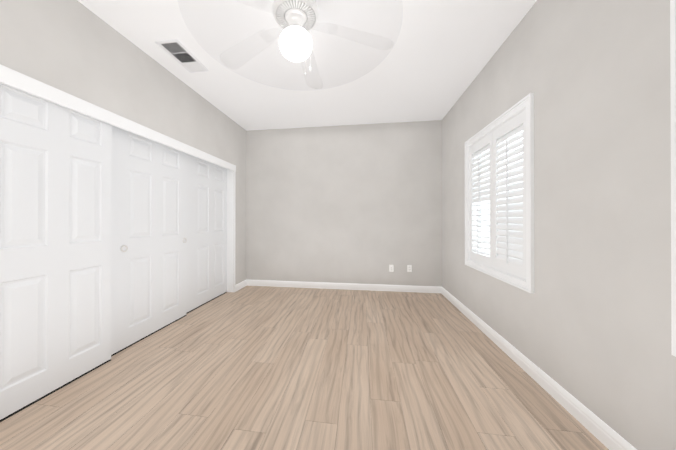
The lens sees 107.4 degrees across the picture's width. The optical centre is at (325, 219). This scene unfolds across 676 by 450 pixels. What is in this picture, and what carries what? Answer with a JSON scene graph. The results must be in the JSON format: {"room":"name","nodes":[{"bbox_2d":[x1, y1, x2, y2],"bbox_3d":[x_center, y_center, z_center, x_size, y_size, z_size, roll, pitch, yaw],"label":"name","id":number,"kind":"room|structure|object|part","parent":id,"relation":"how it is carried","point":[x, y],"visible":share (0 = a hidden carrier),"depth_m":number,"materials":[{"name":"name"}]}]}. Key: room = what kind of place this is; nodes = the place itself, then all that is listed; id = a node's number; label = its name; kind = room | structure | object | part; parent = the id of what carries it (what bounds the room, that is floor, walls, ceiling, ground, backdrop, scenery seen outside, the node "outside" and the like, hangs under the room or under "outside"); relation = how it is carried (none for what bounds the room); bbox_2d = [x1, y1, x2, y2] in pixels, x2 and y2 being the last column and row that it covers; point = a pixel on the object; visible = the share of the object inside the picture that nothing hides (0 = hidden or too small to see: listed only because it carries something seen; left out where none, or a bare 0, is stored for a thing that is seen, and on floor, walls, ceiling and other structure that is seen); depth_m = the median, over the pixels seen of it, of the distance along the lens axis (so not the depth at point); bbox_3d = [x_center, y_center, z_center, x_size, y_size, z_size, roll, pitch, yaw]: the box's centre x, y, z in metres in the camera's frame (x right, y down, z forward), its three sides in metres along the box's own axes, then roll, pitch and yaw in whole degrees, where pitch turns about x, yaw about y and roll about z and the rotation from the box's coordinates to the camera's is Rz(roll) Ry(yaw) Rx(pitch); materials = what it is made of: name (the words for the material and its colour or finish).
{"room":"empty bedroom","nodes":[
{"label":"empty bedroom","id":0,"kind":"room"},
{"bbox_2d":[0,0,245,291],"bbox_3d":[-1.902,-0.208,1.744,0.190,2.750,5.426,0,0,8],"label":"wall","id":1,"kind":"structure","parent":0,"point":[76,48],"depth_m":2.06,"materials":[{"name":"paint"}]},
{"bbox_2d":[0,83,111,419],"bbox_3d":[-1.847,0.155,1.702,0.043,2.000,0.730,0,0,8],"label":"closet door","id":2,"kind":"structure","parent":1,"relation":"in","point":[55,231],"depth_m":1.66,"materials":[{"name":"white wood"}]},
{"bbox_2d":[0,292,226,421],"bbox_3d":[-1.755,1.168,2.663,0.132,0.003,2.665,0,0,8],"label":"trim","id":3,"kind":"structure","parent":1,"relation":"attached to","point":[21,409],"depth_m":1.88,"materials":[{"name":"black"}]},
{"bbox_2d":[0,64,235,291],"bbox_3d":[-1.756,0.149,2.675,0.208,2.040,2.737,0,0,8],"label":"trim","id":4,"kind":"structure","parent":1,"relation":"attached to","point":[23,82],"depth_m":2.17,"materials":[{"name":"white wood"}]},
{"bbox_2d":[111,125,186,354],"bbox_3d":[-1.779,0.157,2.541,0.043,2.000,0.971,0,0,8],"label":"closet door","id":5,"kind":"structure","parent":1,"relation":"in","point":[149,247],"depth_m":2.45,"materials":[{"name":"white wood"}]},
{"bbox_2d":[186,154,226,312],"bbox_3d":[-1.683,0.160,3.487,0.035,2.000,1.020,0,0,8],"label":"closet door","id":6,"kind":"structure","parent":1,"relation":"in","point":[206,231],"depth_m":3.45,"materials":[{"name":"white wood"}]},
{"bbox_2d":[235,280,246,291],"bbox_3d":[-1.438,1.122,4.204,0.018,0.104,0.381,0,0,8],"label":"baseboard","id":7,"kind":"structure","parent":1,"relation":"attached to","point":[240,285],"depth_m":4.18,"materials":[{"name":"white wood"}]},
{"bbox_2d":[0,286,608,449],"bbox_3d":[-0.556,1.216,1.544,4.332,0.100,5.706,0,0,8],"label":"floor","id":8,"kind":"structure","parent":0,"point":[264,368],"depth_m":1.71,"materials":[{"name":"brown wood"}]},
{"bbox_2d":[77,0,536,130],"bbox_3d":[-0.556,-1.633,1.552,4.332,0.100,5.706,0,0,8],"label":"ceiling","id":9,"kind":"structure","parent":0,"point":[432,63],"depth_m":2.37,"materials":[{"name":"paint"}]},
{"bbox_2d":[155,39,208,72],"bbox_3d":[-1.385,-1.576,2.425,0.220,0.011,0.465,0,0,8],"label":"ceiling vent","id":10,"kind":"object","parent":9,"relation":"in","point":[182,55],"visible":1,"depth_m":2.39,"materials":[{"name":"white metal"}]},
{"bbox_2d":[185,0,401,88],"bbox_3d":[-0.194,-1.273,1.600,1.320,0.619,1.320,0,0,8],"label":"ceiling fan","id":11,"kind":"object","parent":9,"relation":"hanging from","point":[296,20],"visible":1,"depth_m":1.56,"materials":[{"name":"white"}]},
{"bbox_3d":[-0.194,-1.125,1.600,0.210,0.181,0.210,0,0,8],"label":"globe","id":12,"kind":"part","parent":11,"relation":"part of"},
{"bbox_2d":[246,120,441,286],"bbox_3d":[0.222,-0.201,4.247,3.572,2.750,0.140,0,0,8],"label":"wall","id":13,"kind":"structure","parent":0,"point":[360,204],"depth_m":4.16,"materials":[{"name":"paint"}]},
{"bbox_2d":[246,279,441,292],"bbox_3d":[0.210,1.122,4.165,3.292,0.104,0.018,0,0,8],"label":"baseboard","id":14,"kind":"structure","parent":13,"relation":"attached to","point":[369,287],"depth_m":4.14,"materials":[{"name":"white wood"}]},
{"bbox_2d":[389,265,393,271],"bbox_3d":[1.067,0.801,4.045,0.070,0.114,0.010,0,0,8],"label":"wall outlet","id":15,"kind":"object","parent":13,"relation":"attached to","point":[391,268],"visible":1,"depth_m":4.04,"materials":[{"name":"white plastic"}]},
{"bbox_2d":[407,265,411,271],"bbox_3d":[1.348,0.795,4.004,0.070,0.114,0.010,0,0,8],"label":"wall outlet","id":16,"kind":"object","parent":13,"relation":"attached to","point":[409,268],"visible":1,"depth_m":4.00,"materials":[{"name":"white plastic"}]},
{"bbox_2d":[442,0,675,449],"bbox_3d":[1.518,-0.209,1.246,0.140,2.750,5.426,0,0,8],"label":"wall","id":17,"kind":"structure","parent":0,"point":[587,323],"depth_m":1.37,"materials":[{"name":"paint"}]},
{"bbox_2d":[465,93,533,293],"bbox_3d":[1.671,-0.191,2.408,0.165,1.480,1.190,0,0,8],"label":"window","id":18,"kind":"structure","parent":17,"relation":"in","point":[502,191],"depth_m":2.24,"materials":[{"name":"white wood"}]},
{"bbox_2d":[441,287,636,449],"bbox_3d":[1.439,1.114,1.244,0.018,0.104,5.408,0,0,8],"label":"baseboard","id":19,"kind":"structure","parent":17,"relation":"attached to","point":[604,433],"depth_m":1.61,"materials":[{"name":"white wood"}]},
{"bbox_2d":[670,0,675,356],"bbox_3d":[1.381,-0.197,0.399,0.160,1.480,1.190,0,0,8],"label":"window","id":20,"kind":"structure","parent":17,"relation":"in","point":[673,150],"depth_m":0.99,"materials":[{"name":"white"}]}
]}

